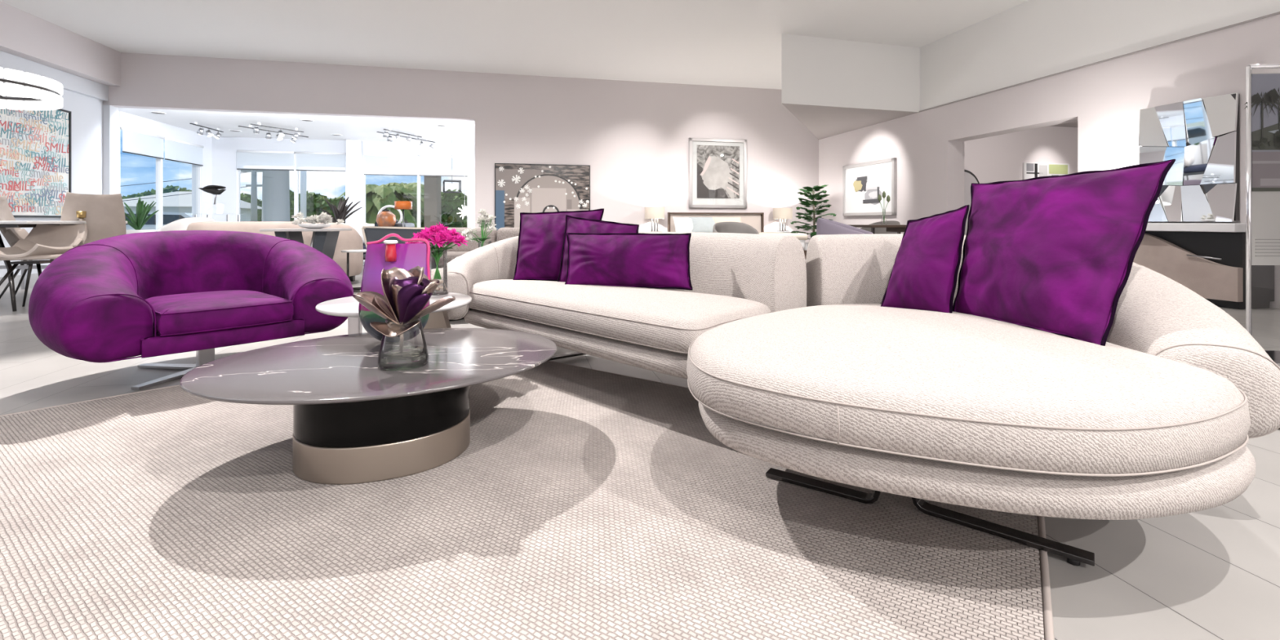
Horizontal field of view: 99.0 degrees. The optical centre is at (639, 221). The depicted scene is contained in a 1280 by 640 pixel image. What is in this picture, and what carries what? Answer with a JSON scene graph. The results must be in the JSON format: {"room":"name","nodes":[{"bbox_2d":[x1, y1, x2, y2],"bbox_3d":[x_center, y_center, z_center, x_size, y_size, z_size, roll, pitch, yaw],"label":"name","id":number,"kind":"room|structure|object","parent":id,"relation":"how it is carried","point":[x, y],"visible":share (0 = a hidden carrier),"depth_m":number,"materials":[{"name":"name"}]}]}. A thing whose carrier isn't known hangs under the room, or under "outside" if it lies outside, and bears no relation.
{"room":"store","nodes":[
{"label":"store","id":0,"kind":"room"},
{"bbox_2d":[0,71,102,277],"bbox_3d":[-7.481,-1.060,1.427,0.202,3.640,16.000,0,0,-12],"label":"wall","id":1,"kind":"structure","parent":0,"point":[86,112],"depth_m":8.86,"materials":[{"name":"white paint"}]},
{"bbox_2d":[0,95,71,217],"bbox_3d":[-8.672,-0.885,7.497,0.060,1.655,2.093,0,0,-12],"label":"painting","id":2,"kind":"object","parent":1,"relation":"attached to","point":[35,145],"visible":0.93,"depth_m":7.90,"materials":[{"name":"paint"}]},
{"bbox_2d":[0,50,108,101],"bbox_3d":[-7.344,-2.170,1.457,0.089,0.250,16.000,0,0,-12],"label":"trim","id":3,"kind":"structure","parent":1,"relation":"attached to","point":[71,82],"depth_m":8.30,"materials":[{"name":"white paint"}]},
{"bbox_2d":[0,1,120,86],"bbox_3d":[-7.256,-2.590,1.476,0.261,0.580,16.000,0,0,-12],"label":"ceiling beam","id":4,"kind":"structure","parent":1,"relation":"attached to","point":[23,34],"depth_m":8.01,"materials":[{"name":"white paint"}]},
{"bbox_2d":[102,98,212,231],"bbox_3d":[-9.872,-0.590,11.370,0.800,3.000,4.450,0,0,-12],"label":"wall","id":5,"kind":"structure","parent":0,"point":[113,119],"depth_m":10.88,"materials":[{"name":"white paint"}]},
{"bbox_2d":[119,127,200,231],"bbox_3d":[-10.206,-0.795,11.681,0.091,2.070,2.810,0,0,-12],"label":"window","id":6,"kind":"structure","parent":5,"relation":"in","point":[158,162],"depth_m":11.56,"materials":[{"name":"white paint"}]},
{"bbox_2d":[121,126,164,159],"bbox_3d":[-9.961,-1.553,10.982,0.051,0.481,1.220,0,0,-12],"label":"roller blind","id":7,"kind":"object","parent":6,"relation":"attached to","point":[136,142],"visible":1,"depth_m":10.93,"materials":[{"name":"white fabric"}]},
{"bbox_2d":[164,137,204,166],"bbox_3d":[-10.255,-1.553,12.320,0.051,0.481,1.420,0,0,-12],"label":"roller blind","id":8,"kind":"object","parent":6,"relation":"attached to","point":[175,150],"visible":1,"depth_m":12.25,"materials":[{"name":"white fabric"}]},
{"bbox_2d":[118,107,475,143],"bbox_3d":[-4.907,-2.190,12.539,11.000,0.200,4.400,0,0,-12],"label":"ceiling","id":9,"kind":"structure","parent":0,"point":[361,128],"depth_m":12.00,"materials":[{"name":"white paint"}]},
{"bbox_2d":[249,122,303,138],"bbox_3d":[-7.892,-1.969,11.922,0.158,0.242,1.107,0,0,26],"label":"track light","id":10,"kind":"object","parent":9,"relation":"attached to","point":[256,131],"visible":1,"depth_m":11.92,"materials":[{"name":"silver metal"}]},
{"bbox_2d":[212,136,475,227],"bbox_3d":[-5.467,-0.630,14.668,10.680,2.980,0.201,0,0,-12],"label":"wall","id":11,"kind":"structure","parent":0,"point":[224,149],"depth_m":13.82,"materials":[{"name":"white paint"}]},
{"bbox_2d":[236,151,346,223],"bbox_3d":[-8.804,-0.790,13.894,2.580,2.000,0.090,0,0,-12],"label":"window","id":12,"kind":"structure","parent":11,"relation":"in","point":[295,172],"depth_m":13.86,"materials":[{"name":"white paint"}]},
{"bbox_2d":[236,150,293,170],"bbox_3d":[-9.366,-1.523,13.678,1.270,0.481,0.051,0,0,-12],"label":"roller blind","id":13,"kind":"object","parent":12,"relation":"attached to","point":[246,159],"visible":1,"depth_m":13.67,"materials":[{"name":"white fabric"}]},
{"bbox_2d":[295,151,345,171],"bbox_3d":[-8.140,-1.523,13.947,1.140,0.481,0.050,0,0,-12],"label":"roller blind","id":14,"kind":"object","parent":12,"relation":"attached to","point":[305,161],"visible":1,"depth_m":13.94,"materials":[{"name":"white fabric"}]},
{"bbox_2d":[346,139,361,223],"bbox_3d":[-7.353,-0.660,14.049,0.300,2.850,0.250,0,0,-12],"label":"column","id":15,"kind":"structure","parent":11,"relation":"attached to","point":[353,147],"depth_m":13.93,"materials":[{"name":"white paint"}]},
{"bbox_2d":[363,153,468,227],"bbox_3d":[-5.918,-0.715,14.528,2.690,2.150,0.090,0,0,-12],"label":"window","id":16,"kind":"structure","parent":11,"relation":"in","point":[418,157],"depth_m":14.49,"materials":[{"name":"white paint"}]},
{"bbox_2d":[363,154,417,175],"bbox_3d":[-6.519,-1.473,14.304,1.300,0.541,0.050,0,0,-12],"label":"roller blind","id":17,"kind":"object","parent":16,"relation":"attached to","point":[374,164],"visible":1,"depth_m":14.30,"materials":[{"name":"white fabric"}]},
{"bbox_2d":[418,155,467,176],"bbox_3d":[-5.239,-1.473,14.585,1.220,0.541,0.050,0,0,-12],"label":"roller blind","id":18,"kind":"object","parent":16,"relation":"attached to","point":[429,166],"visible":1,"depth_m":14.58,"materials":[{"name":"white fabric"}]},
{"bbox_2d":[376,209,395,226],"bbox_3d":[-4.573,-0.037,9.850,0.330,0.335,0.330,0,0,0],"label":"round vase","id":19,"kind":"object","parent":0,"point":[385,218],"visible":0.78,"depth_m":9.74,"materials":[{"name":"orange ceramic"}]},
{"bbox_2d":[102,52,818,242],"bbox_3d":[-2.540,-1.060,10.807,13.480,3.640,0.201,0,0,-12],"label":"wall","id":20,"kind":"structure","parent":0,"point":[633,136],"depth_m":10.91,"materials":[{"name":"white paint"}]},
{"bbox_2d":[494,163,590,230],"bbox_3d":[-1.913,-0.435,10.810,1.862,1.388,0.064,0,0,-12],"label":"framed artwork","id":21,"kind":"object","parent":20,"relation":"attached to","point":[518,188],"visible":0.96,"depth_m":10.76,"materials":[{"name":"black paint"}]},
{"bbox_2d":[688,137,746,208],"bbox_3d":[1.658,-1.016,11.597,1.288,1.471,0.060,0,0,-12],"label":"picture","id":22,"kind":"object","parent":20,"relation":"attached to","point":[717,167],"visible":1,"depth_m":11.58,"materials":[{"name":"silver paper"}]},
{"bbox_2d":[697,145,739,198],"bbox_3d":[1.662,-1.046,11.579,0.954,1.118,0.012,0,0,-12],"label":"print","id":23,"kind":"object","parent":22,"relation":"attached to","point":[717,166],"depth_m":11.58,"materials":[{"name":"grey paper"}]},
{"bbox_2d":[0,0,1028,89],"bbox_3d":[-0.752,-2.980,3.418,14.000,0.200,15.400,0,0,-12],"label":"ceiling","id":24,"kind":"structure","parent":0,"point":[737,43],"depth_m":8.19,"materials":[{"name":"white paint"}]},
{"bbox_2d":[0,66,63,110],"bbox_3d":[-5.499,-1.947,4.500,1.030,1.866,1.034,0,0,0],"label":"pendant lamp","id":25,"kind":"object","parent":24,"relation":"hanging from","point":[50,92],"visible":1,"depth_m":4.60,"materials":[{"name":"white"}]},
{"bbox_2d":[0,259,1279,639],"bbox_3d":[-0.097,0.860,5.098,22.000,0.200,24.000,0,0,-12],"label":"floor","id":26,"kind":"structure","parent":0,"point":[1213,573],"depth_m":1.30,"materials":[{"name":"tile"}]},
{"bbox_2d":[0,195,53,298],"bbox_3d":[-6.048,0.253,5.482,0.557,1.022,0.495,0,0,-36],"label":"dining chair","id":27,"kind":"object","parent":26,"relation":"on","point":[12,235],"visible":0.26,"depth_m":5.40,"materials":[{"name":"beige leather"}]},
{"bbox_2d":[0,223,87,306],"bbox_3d":[-5.212,0.391,4.730,0.495,0.746,0.557,0,0,-14],"label":"dining chair","id":28,"kind":"object","parent":26,"relation":"on","point":[43,242],"visible":0.91,"depth_m":4.82,"materials":[{"name":"beige leather"}]},
{"bbox_2d":[0,221,127,311],"bbox_3d":[-6.014,0.380,4.995,1.750,0.767,0.950,0,0,-3],"label":"dining table","id":29,"kind":"object","parent":26,"relation":"on","point":[7,266],"visible":0.58,"depth_m":4.72,"materials":[{"name":"white paint"}]},
{"bbox_2d":[59,191,126,245],"bbox_3d":[-5.290,0.248,5.279,0.557,1.032,0.495,0,0,42],"label":"dining chair","id":30,"kind":"object","parent":26,"relation":"on","point":[104,218],"visible":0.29,"depth_m":5.13,"materials":[{"name":"beige leather"}]},
{"bbox_2d":[124,197,159,234],"bbox_3d":[-8.296,0.179,9.073,0.612,1.161,0.682,0,0,-20],"label":"agave","id":31,"kind":"object","parent":26,"relation":"on","point":[138,222],"visible":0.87,"depth_m":8.96,"materials":[{"name":"green plant"}]},
{"bbox_2d":[155,217,215,231],"bbox_3d":[-6.272,0.351,7.620,0.636,0.823,0.607,0,0,-17],"label":"tub chair","id":32,"kind":"object","parent":26,"relation":"on","point":[181,224],"visible":0.09,"depth_m":7.76,"materials":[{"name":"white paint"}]},
{"bbox_2d":[28,230,353,390],"bbox_3d":[-2.227,0.404,2.806,0.991,0.707,1.222,0,0,41],"label":"armchair","id":33,"kind":"object","parent":26,"relation":"on","point":[146,294],"visible":0.98,"depth_m":2.59,"materials":[{"name":"purple fabric"}]},
{"bbox_2d":[145,289,293,336],"bbox_3d":[-2.123,0.427,2.717,0.717,0.130,0.515,0,0,41],"label":"seat cushion","id":34,"kind":"object","parent":33,"relation":"on","point":[172,313],"depth_m":2.52,"materials":[{"name":"purple fabric"}]},
{"bbox_2d":[194,214,239,221],"bbox_3d":[-6.330,0.323,8.205,0.550,0.870,0.350,0,0,-6],"label":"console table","id":35,"kind":"object","parent":26,"relation":"on","point":[195,215],"visible":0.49,"depth_m":8.30,"materials":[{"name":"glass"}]},
{"bbox_2d":[198,185,226,204],"bbox_3d":[-6.415,-0.328,8.217,0.411,0.427,0.175,0,0,0],"label":"sculpture","id":36,"kind":"object","parent":35,"relation":"on","point":[213,189],"visible":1,"depth_m":8.18,"materials":[{"name":"black metal"}]},
{"bbox_2d":[186,221,363,281],"bbox_3d":[-4.339,0.381,6.567,1.887,0.758,1.001,0,0,-5],"label":"curved sofa","id":37,"kind":"object","parent":26,"relation":"on","point":[347,240],"visible":0.28,"depth_m":6.19,"materials":[{"name":"beige fabric"}]},
{"bbox_2d":[259,228,351,259],"bbox_3d":[-3.401,0.417,5.600,0.660,0.684,0.500,0,0,-6],"label":"table","id":38,"kind":"object","parent":26,"relation":"on","point":[324,240],"visible":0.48,"depth_m":5.48,"materials":[{"name":"grey stone"}]},
{"bbox_2d":[290,211,344,228],"bbox_3d":[-3.283,-0.013,5.550,0.462,0.177,0.300,0,0,0],"label":"coral","id":39,"kind":"object","parent":38,"relation":"on","point":[323,217],"visible":0.99,"depth_m":5.47,"materials":[{"name":"white plant"}]},
{"bbox_2d":[313,196,362,222],"bbox_3d":[-4.774,0.189,8.598,0.619,1.142,0.500,0,0,20],"label":"agave","id":40,"kind":"object","parent":26,"relation":"on","point":[342,211],"visible":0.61,"depth_m":8.56,"materials":[{"name":"green plant"}]},
{"bbox_2d":[340,222,374,257],"bbox_3d":[-4.286,0.385,7.883,0.750,0.750,0.640,0,0,9],"label":"side table","id":41,"kind":"object","parent":26,"relation":"on","point":[357,227],"visible":0.08,"depth_m":8.00,"materials":[{"name":"grey stone"}]},
{"bbox_2d":[363,222,414,259],"bbox_3d":[-4.752,0.360,10.200,0.950,0.660,0.800,0,0,-6],"label":"daybed","id":42,"kind":"object","parent":26,"relation":"on","point":[397,224],"visible":0.19,"depth_m":9.97,"materials":[{"name":"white fabric"}]},
{"bbox_2d":[361,226,438,269],"bbox_3d":[-2.176,0.401,5.033,0.555,0.719,0.666,0,0,-9],"label":"console table","id":43,"kind":"object","parent":26,"relation":"on","point":[371,233],"visible":0.09,"depth_m":4.73,"materials":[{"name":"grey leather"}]},
{"bbox_2d":[394,200,412,226],"bbox_3d":[-4.113,0.206,9.500,0.290,1.108,0.290,0,0,0],"label":"floor lamp","id":44,"kind":"object","parent":26,"relation":"on","point":[398,205],"visible":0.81,"depth_m":9.40,"materials":[{"name":"orange glass"}]},
{"bbox_2d":[429,227,519,268],"bbox_3d":[-1.620,0.415,5.875,1.640,0.690,1.000,0,0,3],"label":"sofa","id":45,"kind":"object","parent":26,"relation":"on","point":[502,233],"visible":0.1,"depth_m":6.06,"materials":[{"name":"grey fabric"}]},
{"bbox_2d":[438,251,468,267],"bbox_3d":[-1.986,0.400,5.768,0.700,0.130,0.750,0,0,3],"label":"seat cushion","id":46,"kind":"object","parent":45,"relation":"on","point":[451,255],"depth_m":5.41,"materials":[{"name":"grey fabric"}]},
{"bbox_2d":[434,227,497,251],"bbox_3d":[-1.966,0.215,6.168,0.700,0.290,0.200,0,0,3],"label":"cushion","id":47,"kind":"object","parent":45,"relation":"on","point":[471,246],"depth_m":6.07,"materials":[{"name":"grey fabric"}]},
{"bbox_2d":[496,227,519,241],"bbox_3d":[-1.247,0.215,6.132,0.700,0.290,0.200,0,0,3],"label":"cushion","id":48,"kind":"object","parent":45,"relation":"on","point":[502,233],"depth_m":6.05,"materials":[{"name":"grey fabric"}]},
{"bbox_2d":[0,360,1054,639],"bbox_3d":[-1.263,0.753,1.185,3.576,0.015,3.767,0,0,34],"label":"area rug","id":49,"kind":"object","parent":26,"relation":"on","point":[580,503],"visible":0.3,"depth_m":1.29,"materials":[{"name":"grey carpet"}]},
{"bbox_2d":[179,328,557,484],"bbox_3d":[-0.855,0.604,1.880,1.112,0.288,0.962,0,0,0],"label":"coffee table","id":50,"kind":"object","parent":49,"relation":"on","point":[355,421],"visible":0.93,"depth_m":1.61,"materials":[{"name":"stone"}]},
{"bbox_2d":[358,233,430,342],"bbox_3d":[-0.933,0.253,2.080,0.274,0.414,0.108,0,0,0],"label":"handbag","id":51,"kind":"object","parent":50,"relation":"on","point":[390,254],"visible":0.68,"depth_m":2.06,"materials":[{"name":"pink"}]},
{"bbox_2d":[377,318,428,370],"bbox_3d":[-0.759,0.388,1.754,0.152,0.145,0.152,0,0,0],"label":"glass vase","id":52,"kind":"object","parent":50,"relation":"on","point":[402,364],"visible":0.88,"depth_m":1.75,"materials":[{"name":"clear glass"}]},
{"bbox_2d":[352,266,455,352],"bbox_3d":[-0.758,0.284,1.746,0.278,0.273,0.201,0,0,23],"label":"flower","id":53,"kind":"object","parent":52,"relation":"on","point":[406,293],"visible":1,"depth_m":1.73,"materials":[{"name":"brown metal"}]},
{"bbox_2d":[315,292,471,334],"bbox_3d":[-1.130,0.562,2.550,0.660,0.384,0.660,0,0,0],"label":"side table","id":54,"kind":"object","parent":49,"relation":"on","point":[348,307],"visible":0.34,"depth_m":2.55,"materials":[{"name":"white paint"}]},
{"bbox_2d":[429,249,448,295],"bbox_3d":[-1.035,0.258,2.790,0.108,0.225,0.108,0,0,0],"label":"glass vase","id":55,"kind":"object","parent":54,"relation":"on","point":[444,287],"visible":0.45,"depth_m":2.77,"materials":[{"name":"clear glass"}]},
{"bbox_2d":[405,222,467,279],"bbox_3d":[-1.040,0.148,2.784,0.317,0.296,0.264,0,0,0],"label":"bouquet","id":56,"kind":"object","parent":55,"relation":"in","point":[439,234],"visible":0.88,"depth_m":2.76,"materials":[{"name":"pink plant"}]},
{"bbox_2d":[434,231,806,378],"bbox_3d":[-0.237,0.401,2.807,2.035,0.690,0.932,0,0,39],"label":"sofa","id":57,"kind":"object","parent":49,"relation":"on","point":[734,277],"visible":0.8,"depth_m":2.39,"materials":[{"name":"beige fabric"}]},
{"bbox_2d":[513,208,604,281],"bbox_3d":[-0.468,0.134,3.127,0.511,0.414,0.215,0,0,6],"label":"throw pillow","id":58,"kind":"object","parent":57,"relation":"on","point":[541,234],"visible":0.6,"depth_m":3.09,"materials":[{"name":"purple fabric"}]},
{"bbox_2d":[557,214,639,281],"bbox_3d":[-0.207,0.155,2.952,0.457,0.381,0.162,0,0,12],"label":"throw pillow","id":59,"kind":"object","parent":57,"relation":"on","point":[573,224],"visible":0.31,"depth_m":2.98,"materials":[{"name":"purple fabric"}]},
{"bbox_2d":[468,279,771,354],"bbox_3d":[-0.207,0.393,2.704,1.728,0.159,0.690,0,0,43],"label":"seat cushion","id":60,"kind":"object","parent":57,"relation":"on","point":[651,321],"depth_m":2.30,"materials":[{"name":"beige fabric"}]},
{"bbox_2d":[564,232,693,290],"bbox_3d":[-0.067,0.193,2.714,0.679,0.270,0.170,0,0,16],"label":"throw pillow","id":61,"kind":"object","parent":57,"relation":"on","point":[631,260],"visible":0.99,"depth_m":2.65,"materials":[{"name":"purple fabric"}]},
{"bbox_2d":[686,234,1279,565],"bbox_3d":[1.005,0.408,1.720,1.372,0.703,1.708,0,0,39],"label":"chaise","id":62,"kind":"object","parent":49,"relation":"on","point":[1158,420],"visible":0.89,"depth_m":1.18,"materials":[{"name":"beige fabric"}]},
{"bbox_2d":[880,204,969,313],"bbox_3d":[1.090,0.141,2.079,0.227,0.404,0.261,0,0,-36],"label":"throw pillow","id":63,"kind":"object","parent":62,"relation":"on","point":[923,276],"visible":0.91,"depth_m":2.01,"materials":[{"name":"purple fabric"}]},
{"bbox_2d":[686,303,1250,474],"bbox_3d":[0.779,0.393,1.655,1.296,0.159,1.348,0,0,0],"label":"seat cushion","id":64,"kind":"object","parent":62,"relation":"on","point":[958,393],"depth_m":1.16,"materials":[{"name":"beige fabric"}]},
{"bbox_2d":[952,159,1175,346],"bbox_3d":[1.288,0.080,1.805,0.384,0.529,0.589,0,0,-24],"label":"throw pillow","id":65,"kind":"object","parent":62,"relation":"on","point":[1055,255],"visible":0.91,"depth_m":1.67,"materials":[{"name":"purple fabric"}]},
{"bbox_2d":[712,222,759,234],"bbox_3d":[1.246,0.384,7.209,0.590,0.758,0.606,0,0,-6],"label":"lounge chair","id":66,"kind":"object","parent":26,"relation":"on","point":[720,227],"visible":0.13,"depth_m":7.44,"materials":[{"name":"grey fabric"}]},
{"bbox_2d":[667,212,808,258],"bbox_3d":[1.809,0.287,10.524,2.102,0.945,2.030,0,0,-12],"label":"bed","id":67,"kind":"object","parent":26,"relation":"on","point":[756,220],"visible":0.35,"depth_m":11.41,"materials":[{"name":"beige fabric"}]},
{"bbox_2d":[672,217,693,231],"bbox_3d":[0.986,0.080,10.979,0.619,0.337,0.242,0,0,-12],"label":"bed pillow","id":68,"kind":"object","parent":67,"relation":"on","point":[682,224],"visible":0.68,"depth_m":10.90,"materials":[{"name":"white fabric"}]},
{"bbox_2d":[688,217,715,232],"bbox_3d":[1.312,0.080,10.996,0.619,0.337,0.239,0,0,-12],"label":"bed pillow","id":69,"kind":"object","parent":67,"relation":"on","point":[700,224],"visible":0.68,"depth_m":10.93,"materials":[{"name":"grey fabric"}]},
{"bbox_2d":[758,231,808,239],"bbox_3d":[1.871,0.280,10.241,2.022,0.120,1.450,0,0,-12],"label":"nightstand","id":70,"kind":"object","parent":67,"relation":"on","point":[799,236],"depth_m":9.73,"materials":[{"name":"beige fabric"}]},
{"bbox_2d":[766,231,797,233],"bbox_3d":[3.039,0.489,11.644,0.540,0.542,0.440,0,0,-12],"label":"nightstand","id":71,"kind":"object","parent":26,"relation":"on","point":[766,231],"visible":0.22,"depth_m":11.46,"materials":[{"name":"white wood"}]},
{"bbox_2d":[773,208,792,231],"bbox_3d":[3.039,-0.033,11.644,0.400,0.500,0.400,0,0,-12],"label":"table lamp","id":72,"kind":"object","parent":71,"relation":"on","point":[778,213],"visible":1,"depth_m":11.51,"materials":[{"name":"beige fabric"}]},
{"bbox_2d":[790,184,835,250],"bbox_3d":[3.286,0.035,10.316,0.950,1.451,0.958,0,0,0],"label":"potted palm","id":73,"kind":"object","parent":26,"relation":"on","point":[807,203],"visible":0.51,"depth_m":10.24,"materials":[{"name":"green plant"}]},
{"bbox_2d":[816,217,873,235],"bbox_3d":[2.321,0.362,6.205,0.606,0.803,0.550,0,0,33],"label":"lounge chair","id":74,"kind":"object","parent":26,"relation":"on","point":[824,226],"visible":0.3,"depth_m":6.10,"materials":[{"name":"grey fabric"}]},
{"bbox_2d":[848,224,906,234],"bbox_3d":[3.113,0.403,6.900,0.850,0.716,0.600,0,0,-12],"label":"desk","id":75,"kind":"object","parent":26,"relation":"on","point":[890,228],"visible":0.38,"depth_m":6.69,"materials":[{"name":"brown wood"}]},
{"bbox_2d":[860,220,900,234],"bbox_3d":[3.582,0.377,8.191,0.550,0.773,0.606,0,0,-11],"label":"lounge chair","id":76,"kind":"object","parent":26,"relation":"on","point":[877,230],"visible":0.11,"depth_m":7.91,"materials":[{"name":"grey fabric"}]},
{"bbox_2d":[964,169,979,235],"bbox_3d":[6.812,-0.173,11.826,0.927,1.867,0.426,0,0,-12],"label":"arched mirror","id":77,"kind":"object","parent":26,"relation":"on","point":[969,177],"visible":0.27,"depth_m":11.64,"materials":[{"name":"black paint"}]},
{"bbox_2d":[1133,222,1274,309],"bbox_3d":[5.041,0.389,5.946,0.540,0.742,2.550,0,0,-12],"label":"console","id":78,"kind":"object","parent":26,"relation":"on","point":[1208,260],"visible":0.34,"depth_m":4.90,"materials":[{"name":"white paint"}]},
{"bbox_2d":[1244,64,1279,366],"bbox_3d":[3.650,-0.050,2.985,0.700,1.619,0.300,0,0,3],"label":"display stand","id":79,"kind":"object","parent":26,"relation":"on","point":[1262,104],"visible":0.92,"depth_m":3.00,"materials":[{"name":"silver metal"}]},
{"bbox_2d":[1244,73,1279,191],"bbox_3d":[3.626,-0.487,2.987,0.628,0.644,0.011,0,0,3],"label":"photograph","id":80,"kind":"object","parent":79,"relation":"attached to","point":[1262,104],"depth_m":3.00,"materials":[{"name":"grey"}]},
{"bbox_2d":[1251,72,1279,265],"bbox_3d":[3.650,-0.286,2.993,0.585,1.055,0.004,0,0,3],"label":"poster","id":81,"kind":"object","parent":79,"relation":"attached to","point":[1265,87],"depth_m":3.00,"materials":[{"name":"white paper"}]},
{"bbox_3d":[0.296,0.489,11.041,0.540,0.542,0.440,0,0,-12],"label":"nightstand","id":82,"kind":"object","parent":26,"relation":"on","visible":0},
{"bbox_2d":[644,207,664,231],"bbox_3d":[0.296,-0.033,11.041,0.400,0.500,0.400,0,0,-12],"label":"table lamp","id":83,"kind":"object","parent":82,"relation":"on","point":[657,213],"visible":1,"depth_m":10.89,"materials":[{"name":"beige fabric"}]},
{"bbox_3d":[-1.379,0.531,4.750,0.340,0.459,0.300,0,0,0],"label":"side table","id":84,"kind":"object","parent":26,"relation":"on","visible":0},
{"bbox_2d":[478,240,491,248],"bbox_3d":[-1.341,0.236,4.720,0.110,0.130,0.110,0,0,0],"label":"glass vase","id":85,"kind":"object","parent":84,"relation":"on","point":[479,242],"visible":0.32,"depth_m":4.70,"materials":[{"name":"glass"}]},
{"bbox_2d":[460,208,497,246],"bbox_3d":[-1.401,0.094,4.719,0.359,0.415,0.176,0,0,0],"label":"bouquet","id":86,"kind":"object","parent":85,"relation":"in","point":[485,217],"visible":0.97,"depth_m":4.72,"materials":[{"name":"white plant"}]},
{"bbox_2d":[964,126,1077,183],"bbox_3d":[7.490,-0.740,12.500,6.600,3.000,0.201,0,0,-12],"label":"wall","id":87,"kind":"structure","parent":0,"point":[1000,157],"depth_m":12.67,"materials":[{"name":"white paint"}]},
{"bbox_2d":[1022,162,1069,179],"bbox_3d":[9.528,-1.116,12.813,1.284,0.496,0.045,0,0,-12],"label":"print","id":88,"kind":"object","parent":87,"relation":"attached to","point":[1030,170],"visible":0.62,"depth_m":12.77,"materials":[{"name":"white paper"}]},
{"bbox_2d":[818,13,1279,308],"bbox_3d":[5.702,-0.525,4.940,0.300,2.570,15.200,0,0,-12],"label":"wall","id":89,"kind":"structure","parent":0,"point":[1106,100],"depth_m":6.58,"materials":[{"name":"white paint"}]},
{"bbox_2d":[781,33,919,139],"bbox_3d":[3.069,-2.345,10.258,2.560,1.070,3.280,0,0,-12],"label":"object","id":90,"kind":"structure","parent":89,"relation":"attached to","point":[832,86],"depth_m":8.78,"materials":[{"name":"white paint"}]},
{"bbox_2d":[842,157,896,216],"bbox_3d":[4.323,-0.615,10.377,0.060,1.010,1.554,0,0,-12],"label":"picture","id":91,"kind":"object","parent":89,"relation":"attached to","point":[862,183],"visible":0.98,"depth_m":10.31,"materials":[{"name":"grey paper"}]},
{"bbox_2d":[853,176,881,204],"bbox_3d":[4.305,-0.583,10.383,0.008,0.550,0.868,0,0,-12],"label":"print","id":92,"kind":"object","parent":91,"relation":"attached to","point":[866,189],"depth_m":10.37,"materials":[{"name":"white paper"}]},
{"bbox_2d":[919,11,1279,111],"bbox_3d":[5.552,-1.818,4.907,0.044,0.016,15.200,0,0,-12],"label":"trim","id":93,"kind":"structure","parent":89,"relation":"attached to","point":[1276,13],"depth_m":5.96,"materials":[{"name":"grey paint"}]},
{"bbox_2d":[920,0,1279,111],"bbox_3d":[5.702,-2.350,4.940,0.300,1.070,15.200,0,0,-12],"label":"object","id":94,"kind":"structure","parent":89,"relation":"attached to","point":[1029,40],"depth_m":6.78,"materials":[{"name":"white paint"}]},
{"bbox_2d":[1137,92,1239,221],"bbox_3d":[5.387,-0.590,5.400,0.109,1.184,0.787,0,0,-12],"label":"mirror","id":95,"kind":"object","parent":89,"relation":"attached to","point":[1202,135],"visible":0.85,"depth_m":5.29,"materials":[{"name":"silver metal"}]},
{"label":"outside","id":96,"kind":"structure","parent":0,"visible":0},
{"bbox_3d":[-15.000,1.210,40.000,160.000,0.300,90.000,0,0,0],"label":"ground","id":97,"kind":"structure","parent":96,"visible":0},
{"bbox_2d":[124,211,191,230],"bbox_3d":[-16.776,0.360,19.000,4.200,1.400,1.800,0,0,-29],"label":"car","id":98,"kind":"object","parent":97,"relation":"on","point":[167,217],"visible":0.02,"depth_m":18.42,"materials":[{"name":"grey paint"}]},
{"bbox_2d":[122,191,262,221],"bbox_3d":[-25.061,-0.290,30.000,5.800,2.700,6.000,0,0,-11],"label":"house","id":99,"kind":"structure","parent":97,"relation":"on","point":[182,203],"depth_m":28.16,"materials":[{"name":"white paint"}]},
{"bbox_2d":[240,169,262,221],"bbox_3d":[-18.259,-1.020,26.000,1.400,4.160,0.320,0,0,0],"label":"utility pole","id":100,"kind":"object","parent":97,"relation":"on","point":[254,185],"visible":0.45,"depth_m":25.92,"materials":[{"name":"grey concrete"}]},
{"bbox_2d":[262,169,289,221],"bbox_3d":[-11.985,-0.740,18.000,0.920,3.600,0.920,0,0,0],"label":"column","id":101,"kind":"structure","parent":97,"relation":"on","point":[275,184],"depth_m":17.70,"materials":[{"name":"grey concrete"}]},
{"bbox_2d":[300,170,306,221],"bbox_3d":[-12.317,-0.890,20.000,0.190,3.900,0.200,0,0,0],"label":"lamp post","id":102,"kind":"object","parent":97,"relation":"on","point":[303,173],"visible":0.31,"depth_m":19.91,"materials":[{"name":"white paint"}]},
{"bbox_2d":[289,191,333,222],"bbox_3d":[-22.849,-0.523,38.055,2.887,3.230,2.472,0,0,0],"label":"tree","id":103,"kind":"object","parent":97,"relation":"on","point":[314,202],"visible":0.47,"depth_m":37.40,"materials":[{"name":"green plant"}]},
{"bbox_2d":[336,184,423,226],"bbox_3d":[-10.180,-0.209,21.948,3.533,2.588,3.396,0,0,-27],"label":"palm tree","id":104,"kind":"object","parent":97,"relation":"on","point":[377,197],"visible":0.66,"depth_m":21.18,"materials":[{"name":"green plant"}]},
{"bbox_2d":[384,182,423,222],"bbox_3d":[-12.122,-0.472,27.978,3.670,3.106,3.239,0,0,0],"label":"tree","id":105,"kind":"object","parent":97,"relation":"on","point":[412,186],"visible":0.3,"depth_m":27.33,"materials":[{"name":"green plant"}]},
{"bbox_2d":[423,176,440,228],"bbox_3d":[-6.637,-1.040,17.500,0.420,4.200,0.400,0,0,0],"label":"post","id":106,"kind":"object","parent":97,"relation":"on","point":[432,184],"visible":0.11,"depth_m":17.30,"materials":[{"name":"grey concrete"}]},
{"bbox_2d":[440,189,466,227],"bbox_3d":[-11.048,-0.409,31.958,2.866,3.007,2.336,0,0,0],"label":"tree","id":107,"kind":"object","parent":97,"relation":"on","point":[450,202],"visible":0.65,"depth_m":31.29,"materials":[{"name":"green plant"}]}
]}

